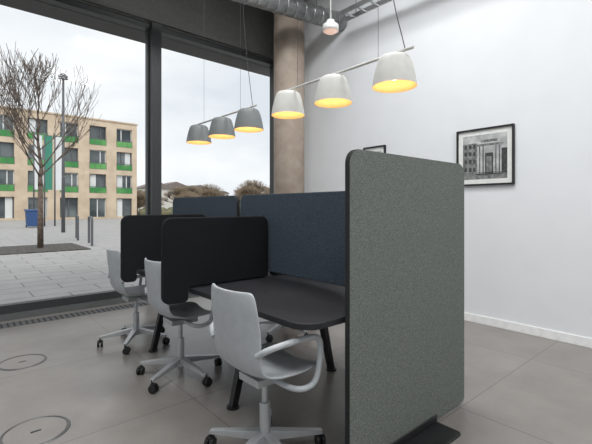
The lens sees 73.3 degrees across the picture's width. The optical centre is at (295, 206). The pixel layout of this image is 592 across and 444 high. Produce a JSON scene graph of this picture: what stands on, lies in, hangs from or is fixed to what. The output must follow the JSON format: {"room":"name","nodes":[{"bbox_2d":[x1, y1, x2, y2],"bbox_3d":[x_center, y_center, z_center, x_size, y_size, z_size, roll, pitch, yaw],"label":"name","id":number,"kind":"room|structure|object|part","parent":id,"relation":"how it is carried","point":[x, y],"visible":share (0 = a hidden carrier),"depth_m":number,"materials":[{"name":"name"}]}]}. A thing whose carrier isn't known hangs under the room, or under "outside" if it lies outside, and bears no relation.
{"room":"open-plan office","nodes":[
{"label":"open-plan office","id":0,"kind":"room"},
{"bbox_2d":[74,0,273,60],"bbox_3d":[-3.680,-2.975,4.082,8.800,0.950,0.310,0,0,-41],"label":"wall window header","id":1,"kind":"structure","parent":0,"point":[214,21],"depth_m":5.99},
{"bbox_2d":[0,0,269,76],"bbox_3d":[-3.845,-2.640,4.423,16.000,0.320,0.400,0,0,-41],"label":"canopy","id":2,"kind":"object","parent":1,"relation":"attached to","point":[37,7],"visible":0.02,"depth_m":5.59,"materials":[{"name":"grey metal"}]},
{"bbox_2d":[0,0,273,321],"bbox_3d":[-3.638,-0.625,4.032,8.800,3.749,0.220,0,0,-41],"label":"window","id":3,"kind":"structure","parent":1,"relation":"in","point":[154,32],"depth_m":5.40,"materials":[{"name":"metal"}]},
{"bbox_2d":[0,296,591,443],"bbox_3d":[-0.732,1.300,0.689,8.800,0.100,9.000,0,0,-41],"label":"floor","id":4,"kind":"structure","parent":0,"point":[520,388],"depth_m":2.74,"materials":[{"name":"tile"}]},
{"bbox_2d":[0,354,46,370],"bbox_3d":[-2.207,1.248,3.209,0.340,0.005,0.340,0,0,-41],"label":"lid","id":5,"kind":"object","parent":4,"relation":"on","point":[28,360],"visible":1,"depth_m":3.19,"materials":[{"name":"tile"}]},
{"bbox_2d":[0,415,70,443],"bbox_3d":[-1.447,1.248,2.213,0.340,0.005,0.340,0,0,-41],"label":"lid","id":6,"kind":"object","parent":4,"relation":"on","point":[43,429],"visible":1,"depth_m":2.22,"materials":[{"name":"tile"}]},
{"bbox_2d":[0,295,199,328],"bbox_3d":[-3.644,1.246,3.670,8.115,0.006,0.180,0,0,-41],"label":"floor vent","id":7,"kind":"object","parent":4,"relation":"in","point":[19,323],"visible":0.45,"depth_m":4.57,"materials":[{"name":"metal"}]},
{"bbox_2d":[97,248,169,354],"bbox_3d":[-1.468,0.812,3.704,0.631,0.875,0.601,0,0,29],"label":"swivel chair","id":8,"kind":"object","parent":4,"relation":"on","point":[133,293],"visible":0.72,"depth_m":3.59,"materials":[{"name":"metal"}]},
{"bbox_2d":[136,258,221,393],"bbox_3d":[-0.843,0.812,2.967,0.615,0.874,0.623,0,0,-41],"label":"swivel chair","id":9,"kind":"object","parent":4,"relation":"on","point":[179,314],"visible":0.94,"depth_m":2.87,"materials":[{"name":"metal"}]},
{"bbox_2d":[120,191,344,410],"bbox_3d":[-0.403,0.580,3.161,1.614,1.349,2.800,0,0,-41],"label":"desk","id":10,"kind":"object","parent":4,"relation":"on","point":[285,250],"visible":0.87,"depth_m":2.61,"materials":[{"name":"laminate"}]},
{"bbox_2d":[204,283,325,443],"bbox_3d":[-0.146,0.812,1.968,0.627,0.874,0.610,0,0,-42],"label":"swivel chair","id":11,"kind":"object","parent":4,"relation":"on","point":[234,328],"visible":1,"depth_m":1.87,"materials":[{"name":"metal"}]},
{"bbox_2d":[259,320,307,341],"bbox_3d":[-0.083,0.812,3.938,0.647,0.875,0.619,0,0,-41],"label":"swivel chair","id":12,"kind":"object","parent":4,"relation":"on","point":[269,338],"visible":0.06,"depth_m":3.75,"materials":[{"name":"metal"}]},
{"bbox_2d":[274,0,303,193],"bbox_3d":[-0.105,-1.100,6.096,0.490,4.700,0.490,0,0,-41],"label":"round column","id":13,"kind":"structure","parent":4,"relation":"on","point":[288,133],"depth_m":5.89,"materials":[{"name":"concrete"}]},
{"bbox_2d":[345,149,463,443],"bbox_3d":[0.698,0.490,2.120,1.095,1.520,0.185,0,0,-41],"label":"screen","id":14,"kind":"object","parent":4,"relation":"on","point":[404,215],"depth_m":2.08,"materials":[{"name":"grey fabric"}]},
{"bbox_2d":[322,0,338,34],"bbox_3d":[0.436,-2.817,5.016,0.210,1.265,0.210,0,0,-41],"label":"ceiling spotlight","id":15,"kind":"object","parent":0,"point":[330,27],"depth_m":4.96,"materials":[{"name":"white metal"}]},
{"bbox_2d":[304,0,591,337],"bbox_3d":[2.615,-1.050,3.698,0.200,4.800,9.150,0,0,-41],"label":"wall","id":16,"kind":"structure","parent":0,"point":[527,64],"depth_m":4.15,"materials":[{"name":"white paint"}]},
{"bbox_2d":[363,145,385,152],"bbox_3d":[1.048,-0.505,5.323,0.030,0.610,0.360,0,0,-41],"label":"framed picture","id":17,"kind":"object","parent":16,"relation":"attached to","point":[381,148],"visible":0.06,"depth_m":5.28,"materials":[{"name":"black plastic"}]},
{"bbox_2d":[456,123,514,185],"bbox_3d":[1.999,-0.535,4.229,0.030,0.610,0.600,0,0,-41],"label":"framed picture","id":18,"kind":"object","parent":16,"relation":"attached to","point":[486,155],"visible":0.96,"depth_m":4.20,"materials":[{"name":"black wood frame"},{"name":"printed paper"},{"name":"glass"}]},
{"bbox_2d":[464,312,591,347],"bbox_3d":[2.646,1.208,3.499,0.014,0.085,8.790,0,0,-41],"label":"baseboard","id":19,"kind":"structure","parent":16,"relation":"attached to","point":[536,331],"depth_m":3.89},
{"bbox_3d":[-0.715,-3.525,0.670,9.200,0.150,9.350,0,0,-41],"label":"ceiling","id":20,"kind":"structure","parent":0,"visible":0},
{"bbox_2d":[186,0,263,144],"bbox_3d":[-0.643,-2.027,3.438,0.232,2.845,1.066,0,0,-41],"label":"pendant lamp","id":21,"kind":"object","parent":20,"relation":"hanging from","point":[248,119],"visible":1,"depth_m":3.33,"materials":[{"name":"grey metal"}]},
{"bbox_3d":[-0.914,-0.693,3.750,0.232,0.175,0.232,0,0,-41],"label":"lamp shade","id":22,"kind":"part","parent":21,"relation":"part of","materials":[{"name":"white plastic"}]},
{"bbox_3d":[-0.639,-0.693,3.433,0.232,0.175,0.232,0,0,-41],"label":"lamp shade","id":23,"kind":"part","parent":21,"relation":"part of","materials":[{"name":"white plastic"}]},
{"bbox_3d":[-0.645,-2.111,3.447,0.026,2.678,1.050,0,0,-41],"label":"rail","id":24,"kind":"part","parent":21,"relation":"part of","materials":[{"name":"grey metal"}]},
{"bbox_3d":[-0.370,-0.693,3.123,0.232,0.175,0.232,0,0,-41],"label":"lamp shade","id":25,"kind":"part","parent":21,"relation":"part of","materials":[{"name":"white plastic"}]},
{"bbox_2d":[232,0,346,31],"bbox_3d":[-2.052,-2.998,4.106,6.377,0.905,0.250,0,0,-32],"label":"ventilation duct","id":26,"kind":"object","parent":20,"relation":"attached to","point":[308,12],"visible":0.84,"depth_m":5.30,"materials":[{"name":"metal"}]},
{"bbox_2d":[271,0,416,118],"bbox_3d":[0.231,-2.042,2.433,0.232,2.815,1.111,0,0,-41],"label":"pendant lamp","id":27,"kind":"object","parent":20,"relation":"hanging from","point":[394,71],"visible":1,"depth_m":2.34,"materials":[{"name":"grey metal"}]},
{"bbox_3d":[-0.055,-0.723,2.761,0.232,0.175,0.232,0,0,-41],"label":"lamp shade","id":28,"kind":"part","parent":27,"relation":"part of","materials":[{"name":"white plastic"}]},
{"bbox_3d":[0.227,-0.723,2.437,0.232,0.175,0.232,0,0,-41],"label":"lamp shade","id":29,"kind":"part","parent":27,"relation":"part of","materials":[{"name":"white plastic"}]},
{"bbox_3d":[0.234,-2.126,2.436,0.026,2.648,1.110,0,0,-41],"label":"rail","id":30,"kind":"part","parent":27,"relation":"part of","materials":[{"name":"grey metal"}]},
{"bbox_3d":[0.519,-0.723,2.101,0.232,0.175,0.232,0,0,-41],"label":"lamp shade","id":31,"kind":"part","parent":27,"relation":"part of","materials":[{"name":"white plastic"}]},
{"bbox_2d":[334,0,391,22],"bbox_3d":[2.126,-2.990,3.636,0.196,0.920,4.700,0,0,-41],"label":"cable tray","id":32,"kind":"object","parent":20,"relation":"hanging from","point":[361,11],"visible":1,"depth_m":5.13,"materials":[{"name":"metal"}]},
{"label":"outside","id":33,"kind":"structure","parent":0,"visible":0},
{"bbox_3d":[-62.642,1.500,148.274,500.000,0.300,214.000,0,0,-41],"label":"ground","id":34,"kind":"structure","parent":33,"visible":0},
{"bbox_2d":[0,106,137,220],"bbox_3d":[-33.556,-4.325,44.699,26.200,11.350,14.100,0,0,-41],"label":"apartment building","id":35,"kind":"structure","parent":34,"relation":"on","point":[101,168],"depth_m":44.02,"materials":[{"name":"brick"}]},
{"bbox_2d":[137,192,144,214],"bbox_3d":[-23.564,-0.429,59.071,4.636,3.558,4.432,0,0,-41],"label":"tree","id":36,"kind":"object","parent":34,"relation":"on","point":[140,197],"visible":0.27,"depth_m":58.86,"materials":[{"name":"brown plant"}]},
{"bbox_2d":[138,207,172,214],"bbox_3d":[-3.538,0.800,63.142,42.922,2.316,4.055,0,0,-41],"label":"grass","id":37,"kind":"object","parent":34,"relation":"on","point":[169,211],"visible":0.06,"depth_m":50.16,"materials":[{"name":"green plant"}]},
{"bbox_2d":[162,187,191,202],"bbox_3d":[-22.226,-1.302,75.886,6.770,5.303,6.340,0,0,-41],"label":"tree","id":38,"kind":"object","parent":34,"relation":"on","point":[177,191],"visible":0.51,"depth_m":74.90,"materials":[{"name":"brown plant"}]},
{"bbox_2d":[172,191,199,203],"bbox_3d":[-18.613,-0.709,68.648,5.412,4.117,5.287,0,0,-41],"label":"tree","id":39,"kind":"object","parent":34,"relation":"on","point":[184,192],"visible":0.17,"depth_m":68.25,"materials":[{"name":"brown plant"}]},
{"bbox_2d":[171,185,202,198],"bbox_3d":[-22.556,-1.686,83.615,7.612,6.071,7.747,0,0,-41],"label":"tree","id":40,"kind":"object","parent":34,"relation":"on","point":[193,189],"visible":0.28,"depth_m":83.23,"materials":[{"name":"brown plant"}]},
{"bbox_2d":[178,193,195,197],"bbox_3d":[-17.472,-0.432,64.302,4.632,3.564,4.585,0,0,-41],"label":"tree","id":41,"kind":"object","parent":34,"relation":"on","point":[189,194],"visible":0.25,"depth_m":63.84,"materials":[{"name":"brown plant"}]},
{"bbox_2d":[137,182,269,210],"bbox_3d":[-10.660,-2.841,148.930,127.965,8.382,43.652,0,0,-41],"label":"town","id":42,"kind":"object","parent":34,"relation":"on","point":[166,187],"visible":0.02,"depth_m":102.72,"materials":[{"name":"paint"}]},
{"bbox_2d":[196,189,221,196],"bbox_3d":[-16.123,-1.048,73.353,6.161,4.797,6.100,0,0,-41],"label":"tree","id":43,"kind":"object","parent":34,"relation":"on","point":[209,192],"visible":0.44,"depth_m":72.90,"materials":[{"name":"brown plant"}]},
{"bbox_2d":[197,184,225,195],"bbox_3d":[-19.214,-1.968,89.190,8.695,6.635,8.687,0,0,-41],"label":"tree","id":44,"kind":"object","parent":34,"relation":"on","point":[210,186],"visible":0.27,"depth_m":88.92,"materials":[{"name":"plant"}]},
{"bbox_2d":[235,186,264,199],"bbox_3d":[-8.392,-1.297,72.230,6.754,5.294,6.951,0,0,-41],"label":"tree","id":45,"kind":"object","parent":34,"relation":"on","point":[250,190],"visible":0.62,"depth_m":71.34,"materials":[{"name":"brown plant"}]},
{"bbox_2d":[234,179,269,197],"bbox_3d":[-9.500,-2.349,87.184,9.648,7.398,9.790,0,0,-41],"label":"tree","id":46,"kind":"object","parent":34,"relation":"on","point":[249,183],"visible":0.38,"depth_m":86.31,"materials":[{"name":"plant"}]},
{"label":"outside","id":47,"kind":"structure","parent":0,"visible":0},
{"bbox_2d":[0,219,144,303],"bbox_3d":[-5.248,1.390,6.038,120.000,0.220,76.000,0,0,-41],"label":"paving","id":48,"kind":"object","parent":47,"point":[30,276],"visible":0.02,"depth_m":9.02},
{"bbox_2d":[24,209,37,226],"bbox_3d":[-16.413,0.707,24.826,0.840,1.146,0.891,0,0,-41],"label":"wheelie bin","id":49,"kind":"object","parent":48,"relation":"on","point":[30,214],"visible":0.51,"depth_m":24.50,"materials":[{"name":"blue plastic"}]},
{"bbox_2d":[33,131,41,226],"bbox_3d":[-17.051,-1.835,26.253,0.510,6.230,0.100,0,0,-41],"label":"banner flag","id":50,"kind":"object","parent":48,"relation":"on","point":[35,175],"visible":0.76,"depth_m":26.17,"materials":[{"name":"white fabric"}]},
{"bbox_2d":[0,243,90,254],"bbox_3d":[-7.830,1.265,12.208,2.200,0.030,2.500,0,0,-41],"label":"pit","id":51,"kind":"object","parent":48,"relation":"on","point":[23,249],"visible":1,"depth_m":11.99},
{"bbox_2d":[0,42,100,247],"bbox_3d":[-8.068,-1.721,12.383,3.384,5.940,3.930,0,0,23],"label":"bare tree","id":52,"kind":"object","parent":51,"relation":"on","point":[15,95],"visible":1,"depth_m":12.02,"materials":[{"name":"brown plant"}]},
{"bbox_2d":[44,133,52,225],"bbox_3d":[-16.598,-1.835,26.647,0.510,6.230,0.100,0,0,-41],"label":"banner flag","id":53,"kind":"object","parent":48,"relation":"on","point":[48,149],"visible":0.81,"depth_m":26.65,"materials":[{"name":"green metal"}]},
{"bbox_2d":[54,134,61,225],"bbox_3d":[-16.145,-1.835,27.040,0.510,6.230,0.100,0,0,-41],"label":"banner flag","id":54,"kind":"object","parent":48,"relation":"on","point":[58,165],"visible":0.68,"depth_m":26.99,"materials":[{"name":"white fabric"}]},
{"bbox_2d":[58,73,67,232],"bbox_3d":[-11.713,-2.710,20.028,0.440,7.980,0.440,0,0,-41],"label":"street lamp","id":55,"kind":"object","parent":48,"relation":"on","point":[60,76],"visible":0.79,"depth_m":19.97,"materials":[{"name":"grey metal"}]},
{"bbox_2d":[75,215,78,239],"bbox_3d":[-8.726,0.795,15.868,0.080,0.970,1.501,0,0,-31],"label":"bollard","id":56,"kind":"object","parent":48,"relation":"on","point":[76,216],"visible":1,"depth_m":15.28,"materials":[{"name":"grey metal"}]},
{"bbox_2d":[88,216,92,245],"bbox_3d":[-7.061,0.795,13.671,0.080,0.970,1.398,0,0,-31],"label":"bollard","id":57,"kind":"object","parent":48,"relation":"on","point":[89,217],"visible":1,"depth_m":13.12,"materials":[{"name":"grey metal"}]}
]}

